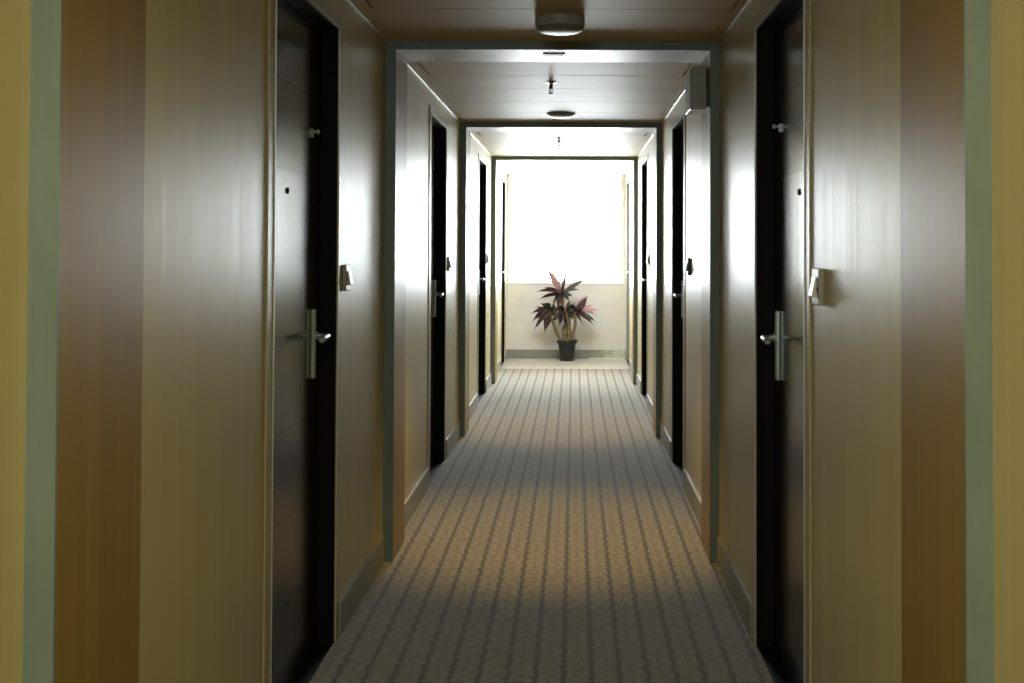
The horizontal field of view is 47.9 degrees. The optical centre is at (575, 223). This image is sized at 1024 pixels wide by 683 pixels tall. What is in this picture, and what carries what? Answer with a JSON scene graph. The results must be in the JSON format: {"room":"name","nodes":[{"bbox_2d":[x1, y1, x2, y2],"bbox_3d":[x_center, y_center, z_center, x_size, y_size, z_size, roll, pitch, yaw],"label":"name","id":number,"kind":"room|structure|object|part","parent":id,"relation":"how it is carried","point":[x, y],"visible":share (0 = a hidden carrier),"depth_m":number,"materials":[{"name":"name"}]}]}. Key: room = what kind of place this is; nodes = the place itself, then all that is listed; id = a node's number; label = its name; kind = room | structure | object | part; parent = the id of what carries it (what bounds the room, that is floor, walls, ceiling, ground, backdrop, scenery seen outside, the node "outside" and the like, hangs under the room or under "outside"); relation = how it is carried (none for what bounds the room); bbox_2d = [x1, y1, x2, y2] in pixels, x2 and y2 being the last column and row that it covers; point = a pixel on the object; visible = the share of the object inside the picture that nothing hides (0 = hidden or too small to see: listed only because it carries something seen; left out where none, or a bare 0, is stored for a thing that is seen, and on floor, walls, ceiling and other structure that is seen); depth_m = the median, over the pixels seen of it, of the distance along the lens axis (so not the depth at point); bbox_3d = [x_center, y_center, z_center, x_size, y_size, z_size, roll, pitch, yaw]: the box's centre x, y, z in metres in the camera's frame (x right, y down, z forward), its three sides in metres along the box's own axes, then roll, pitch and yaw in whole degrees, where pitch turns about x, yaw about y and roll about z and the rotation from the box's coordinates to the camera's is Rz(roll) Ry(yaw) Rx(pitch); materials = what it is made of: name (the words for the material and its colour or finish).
{"room":"hotel corridor","nodes":[
{"label":"hotel corridor","id":0,"kind":"room"},
{"bbox_2d":[0,0,506,682],"bbox_3d":[-0.991,0.373,6.192,0.200,2.415,17.600,0,-1,0],"label":"wall","id":1,"kind":"structure","parent":0,"point":[203,438],"depth_m":2.85,"materials":[{"name":"beige paint"}]},
{"bbox_2d":[263,0,341,682],"bbox_3d":[-0.952,0.380,3.790,0.151,2.322,1.014,0,-1,0],"label":"door","id":2,"kind":"structure","parent":1,"relation":"in","point":[300,571],"depth_m":3.96,"materials":[{"name":"laminate"}]},
{"bbox_3d":[-0.941,0.431,4.121,0.014,0.247,0.034,0,-1,0],"label":"handle plate","id":3,"kind":"part","parent":2,"relation":"part of","materials":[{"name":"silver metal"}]},
{"bbox_3d":[-0.930,-0.322,4.108,0.030,0.030,0.020,0,-1,0],"label":"latch knob","id":4,"kind":"part","parent":2,"relation":"part of","materials":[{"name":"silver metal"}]},
{"bbox_3d":[-0.906,0.402,4.071,0.059,0.034,0.134,0,-1,0],"label":"lever","id":5,"kind":"part","parent":2,"relation":"part of","materials":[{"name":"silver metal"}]},
{"bbox_2d":[342,265,352,290],"bbox_3d":[-0.873,0.208,4.410,0.029,0.100,0.090,0,-1,0],"label":"switch","id":6,"kind":"object","parent":1,"relation":"attached to","point":[347,281],"visible":1,"depth_m":4.37,"materials":[{"name":"grey plastic"}]},
{"bbox_2d":[338,349,506,634],"bbox_3d":[-0.889,1.520,6.169,0.011,0.122,17.598,0,-1,0],"label":"baseboard","id":7,"kind":"structure","parent":1,"relation":"attached to","point":[354,594],"depth_m":5.14,"materials":[{"name":"beige wood"}]},
{"bbox_2d":[347,0,507,173],"bbox_3d":[-0.882,-0.829,6.214,0.009,0.009,17.594,0,-1,0],"label":"trim","id":8,"kind":"structure","parent":1,"relation":"attached to","point":[349,1],"depth_m":6.26,"materials":[{"name":"metal"}]},
{"bbox_2d":[427,105,446,485],"bbox_3d":[-0.958,0.452,7.419,0.151,2.322,0.944,0,-1,0],"label":"door","id":9,"kind":"structure","parent":1,"relation":"in","point":[437,247],"depth_m":7.83,"materials":[{"name":"laminate"}]},
{"bbox_3d":[-0.947,0.503,7.715,0.014,0.247,0.034,0,-1,0],"label":"handle plate","id":10,"kind":"part","parent":9,"relation":"part of","materials":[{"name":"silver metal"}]},
{"bbox_3d":[-0.912,0.473,7.666,0.059,0.034,0.134,0,-1,0],"label":"lever","id":11,"kind":"part","parent":9,"relation":"part of","materials":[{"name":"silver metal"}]},
{"bbox_2d":[447,257,451,270],"bbox_3d":[-0.879,0.282,8.014,0.029,0.100,0.090,0,-1,0],"label":"switch","id":12,"kind":"object","parent":1,"relation":"attached to","point":[449,264],"visible":1,"depth_m":7.98,"materials":[{"name":"grey plastic"}]},
{"bbox_2d":[477,153,486,403],"bbox_3d":[-0.964,0.523,10.978,0.151,2.322,0.964,0,-1,0],"label":"door","id":13,"kind":"structure","parent":1,"relation":"in","point":[482,162],"depth_m":11.41,"materials":[{"name":"laminate"}]},
{"bbox_2d":[486,254,489,263],"bbox_3d":[-0.885,0.354,11.594,0.029,0.100,0.090,0,-1,0],"label":"switch","id":14,"kind":"object","parent":1,"relation":"attached to","point":[487,255],"visible":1,"depth_m":11.55,"materials":[{"name":"grey plastic"}]},
{"bbox_2d":[500,175,505,365],"bbox_3d":[-0.969,0.589,14.242,0.151,2.322,0.814,0,-1,0],"label":"door","id":15,"kind":"structure","parent":1,"relation":"in","point":[503,180],"depth_m":14.60,"materials":[{"name":"laminate"}]},
{"bbox_2d":[23,0,993,682],"bbox_3d":[-0.107,0.293,2.037,1.555,2.415,0.374,0,-1,0],"label":"door frame","id":16,"kind":"structure","parent":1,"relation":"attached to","point":[81,615],"depth_m":1.96,"materials":[{"name":"brown wood"}]},
{"bbox_2d":[383,41,718,562],"bbox_3d":[-0.113,0.363,5.525,1.555,2.415,0.374,0,-1,0],"label":"door frame","id":17,"kind":"structure","parent":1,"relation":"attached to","point":[398,53],"depth_m":5.37,"materials":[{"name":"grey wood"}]},
{"bbox_2d":[543,53,564,55],"bbox_3d":[-0.104,-0.807,5.492,0.106,0.004,0.044,0,-1,0],"label":"recessed light","id":18,"kind":"object","parent":17,"relation":"attached to","point":[544,54],"visible":1,"depth_m":5.49,"materials":[{"name":"black plastic"}]},
{"bbox_2d":[685,66,707,114],"bbox_3d":[0.584,-0.640,5.575,0.087,0.210,0.240,0,-1,0],"label":"wall box","id":19,"kind":"object","parent":17,"relation":"attached to","point":[696,79],"visible":1,"depth_m":5.46,"materials":[{"name":"plastic"}]},
{"bbox_3d":[0.622,-0.641,5.575,0.010,0.194,0.220,0,-1,0],"label":"plate","id":20,"kind":"part","parent":19,"relation":"part of","materials":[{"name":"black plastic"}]},
{"bbox_2d":[459,122,661,436],"bbox_3d":[-0.118,0.433,9.020,1.555,2.415,0.374,0,-1,0],"label":"door frame","id":21,"kind":"structure","parent":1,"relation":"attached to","point":[466,128],"depth_m":8.86,"materials":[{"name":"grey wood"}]},
{"bbox_2d":[491,156,637,383],"bbox_3d":[-0.124,0.500,12.399,1.555,2.415,0.374,0,-1,0],"label":"archway","id":22,"kind":"object","parent":1,"relation":"attached to","point":[495,159],"visible":0.92,"depth_m":12.23,"materials":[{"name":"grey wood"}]},
{"bbox_2d":[351,0,746,173],"bbox_3d":[-0.109,-0.881,6.219,1.955,0.100,18.000,0,-1,0],"label":"ceiling","id":23,"kind":"structure","parent":0,"point":[598,92],"depth_m":6.31,"materials":[{"name":"paint"}]},
{"bbox_2d":[545,81,556,94],"bbox_3d":[-0.145,-0.786,6.687,0.068,0.072,0.068,0,-1,0],"label":"sprinkler","id":24,"kind":"object","parent":23,"relation":"attached to","point":[550,83],"visible":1,"depth_m":6.68,"materials":[{"name":"metal"}]},
{"bbox_2d":[535,13,584,35],"bbox_3d":[-0.067,-0.827,4.797,0.208,0.066,0.208,0,-1,0],"label":"ceiling lamp","id":25,"kind":"object","parent":23,"relation":"attached to","point":[559,24],"visible":1,"depth_m":4.72,"materials":[{"name":"plastic"}]},
{"bbox_2d":[536,23,583,35],"bbox_3d":[-0.067,-0.805,4.797,0.200,0.024,0.200,0,-1,0],"label":"diffuser","id":26,"kind":"object","parent":25,"relation":"attached to","point":[559,29],"depth_m":4.74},
{"bbox_2d":[547,112,574,118],"bbox_3d":[-0.105,-0.776,8.297,0.204,0.028,0.204,0,-1,0],"label":"recessed light","id":27,"kind":"object","parent":23,"relation":"in","point":[561,115],"visible":1,"depth_m":8.23,"materials":[{"name":"plastic"}]},
{"bbox_2d":[549,115,572,118],"bbox_3d":[-0.106,-0.769,8.297,0.176,0.014,0.176,0,-1,0],"label":"diffuser","id":28,"kind":"object","parent":27,"relation":"attached to","point":[553,116],"depth_m":8.25,"materials":[{"name":"plastic"}]},
{"bbox_2d":[520,163,610,164],"bbox_3d":[-0.118,-0.689,13.066,1.040,0.010,0.640,0,-1,0],"label":"recessed light","id":29,"kind":"object","parent":23,"relation":"in","point":[520,163],"visible":0.44,"depth_m":13.20,"materials":[{"name":"paint"}]},
{"bbox_2d":[506,173,625,358],"bbox_3d":[-0.128,0.554,15.092,1.555,2.415,0.200,0,-1,0],"label":"wall","id":30,"kind":"structure","parent":0,"point":[609,333],"depth_m":14.98,"materials":[{"name":"paint"}]},
{"bbox_2d":[506,173,624,283],"bbox_3d":[-0.132,0.067,15.046,1.545,1.443,0.112,0,-1,0],"label":"window","id":31,"kind":"structure","parent":30,"relation":"in","point":[510,174],"depth_m":15.06,"materials":[{"name":"paint"}]},
{"bbox_3d":[-0.134,0.782,15.011,1.545,0.012,0.072,0,-1,0],"label":"sill","id":32,"kind":"part","parent":31,"relation":"part of","materials":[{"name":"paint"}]},
{"bbox_2d":[507,349,624,358],"bbox_3d":[-0.132,1.698,14.963,1.531,0.114,0.012,0,-1,0],"label":"baseboard","id":33,"kind":"structure","parent":30,"relation":"attached to","point":[511,353],"depth_m":14.96,"materials":[{"name":"grey wood"}]},
{"bbox_2d":[589,358,622,358],"bbox_3d":[0.393,1.755,14.954,0.445,0.012,0.006,0,-1,0],"label":"trim","id":34,"kind":"structure","parent":30,"relation":"attached to","point":[589,358],"depth_m":14.95,"materials":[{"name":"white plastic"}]},
{"bbox_2d":[626,0,1023,682],"bbox_3d":[0.764,0.379,6.195,0.200,2.415,17.600,0,-1,0],"label":"wall","id":35,"kind":"structure","parent":0,"point":[856,514],"depth_m":2.83,"materials":[{"name":"beige paint"}]},
{"bbox_2d":[626,176,629,365],"bbox_3d":[0.715,0.595,14.285,0.151,2.322,0.934,0,-1,0],"label":"door","id":36,"kind":"structure","parent":35,"relation":"in","point":[628,179],"depth_m":14.71,"materials":[{"name":"grey laminate"}]},
{"bbox_2d":[641,153,647,405],"bbox_3d":[0.720,0.528,10.936,0.151,2.322,0.934,0,-1,0],"label":"door","id":37,"kind":"structure","parent":35,"relation":"in","point":[644,245],"depth_m":11.36,"materials":[{"name":"laminate"}]},
{"bbox_2d":[646,254,649,264],"bbox_3d":[0.643,0.323,10.277,0.029,0.100,0.090,0,-1,0],"label":"switch","id":38,"kind":"object","parent":35,"relation":"attached to","point":[648,255],"visible":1,"depth_m":10.23,"materials":[{"name":"grey plastic"}]},
{"bbox_2d":[671,107,685,482],"bbox_3d":[0.726,0.458,7.419,0.151,2.322,0.919,0,-1,0],"label":"door","id":39,"kind":"structure","parent":35,"relation":"in","point":[679,123],"depth_m":7.83,"materials":[{"name":"laminate"}]},
{"bbox_3d":[0.679,0.479,7.653,0.059,0.034,0.134,0,-1,0],"label":"lever","id":40,"kind":"part","parent":39,"relation":"part of","materials":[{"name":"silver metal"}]},
{"bbox_3d":[0.714,0.508,7.703,0.014,0.247,0.034,0,-1,0],"label":"handle plate","id":41,"kind":"part","parent":39,"relation":"part of","materials":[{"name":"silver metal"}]},
{"bbox_2d":[625,0,749,173],"bbox_3d":[0.663,-0.824,6.217,0.009,0.009,17.594,0,-1,0],"label":"trim","id":42,"kind":"structure","parent":35,"relation":"attached to","point":[747,1],"depth_m":5.24,"materials":[{"name":"metal"}]},
{"bbox_2d":[684,258,690,274],"bbox_3d":[0.649,0.251,6.697,0.029,0.100,0.090,0,-1,0],"label":"switch","id":43,"kind":"object","parent":35,"relation":"attached to","point":[688,260],"visible":1,"depth_m":6.66,"materials":[{"name":"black plastic"}]},
{"bbox_2d":[625,349,752,637],"bbox_3d":[0.654,1.525,6.172,0.011,0.122,17.598,0,-1,0],"label":"baseboard","id":44,"kind":"structure","parent":35,"relation":"attached to","point":[738,592],"depth_m":5.11,"materials":[{"name":"beige wood"}]},
{"bbox_2d":[754,0,810,682],"bbox_3d":[0.732,0.385,3.777,0.151,2.322,1.014,0,-1,0],"label":"door","id":45,"kind":"structure","parent":35,"relation":"in","point":[782,28],"depth_m":4.03,"materials":[{"name":"laminate"}]},
{"bbox_3d":[0.685,0.407,4.059,0.059,0.034,0.134,0,-1,0],"label":"lever","id":46,"kind":"part","parent":45,"relation":"part of","materials":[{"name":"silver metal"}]},
{"bbox_3d":[0.715,-0.340,4.096,0.030,0.030,0.020,0,-1,0],"label":"latch knob","id":47,"kind":"part","parent":45,"relation":"part of","materials":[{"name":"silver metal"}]},
{"bbox_3d":[0.720,0.436,4.108,0.014,0.247,0.034,0,-1,0],"label":"handle plate","id":48,"kind":"part","parent":45,"relation":"part of","materials":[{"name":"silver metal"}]},
{"bbox_2d":[808,268,823,305],"bbox_3d":[0.655,0.173,3.143,0.029,0.100,0.090,0,-1,0],"label":"switch","id":49,"kind":"object","parent":35,"relation":"attached to","point":[816,290],"visible":1,"depth_m":3.11,"materials":[{"name":"grey plastic"}]},
{"bbox_3d":[-0.118,1.662,6.168,1.955,0.142,18.000,0,-1,0],"label":"floor","id":50,"kind":"structure","parent":0,"visible":0},
{"bbox_2d":[309,369,773,682],"bbox_3d":[-0.117,1.575,5.542,1.555,0.008,16.345,0,-1,0],"label":"carpet","id":51,"kind":"object","parent":50,"relation":"on","point":[558,539],"visible":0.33,"depth_m":5.27,"materials":[{"name":"beige carpet"}]},
{"bbox_2d":[501,358,628,368],"bbox_3d":[-0.131,1.751,14.340,1.553,0.008,1.243,0,-1,0],"label":"floor tiles","id":52,"kind":"structure","parent":50,"relation":"on","point":[510,363],"depth_m":14.24,"materials":[{"name":"beige tile"}]},
{"bbox_2d":[532,261,597,360],"bbox_3d":[-0.138,1.095,14.694,0.882,1.316,0.401,0,-1,0],"label":"potted plant","id":53,"kind":"object","parent":52,"relation":"on","point":[567,344],"visible":1,"depth_m":14.67,"materials":[{"name":"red plant"}]},
{"bbox_3d":[-0.114,1.621,14.690,0.268,0.266,0.268,0,-1,0],"label":"pot","id":54,"kind":"part","parent":53,"relation":"part of","materials":[{"name":"black plastic"}]}
]}

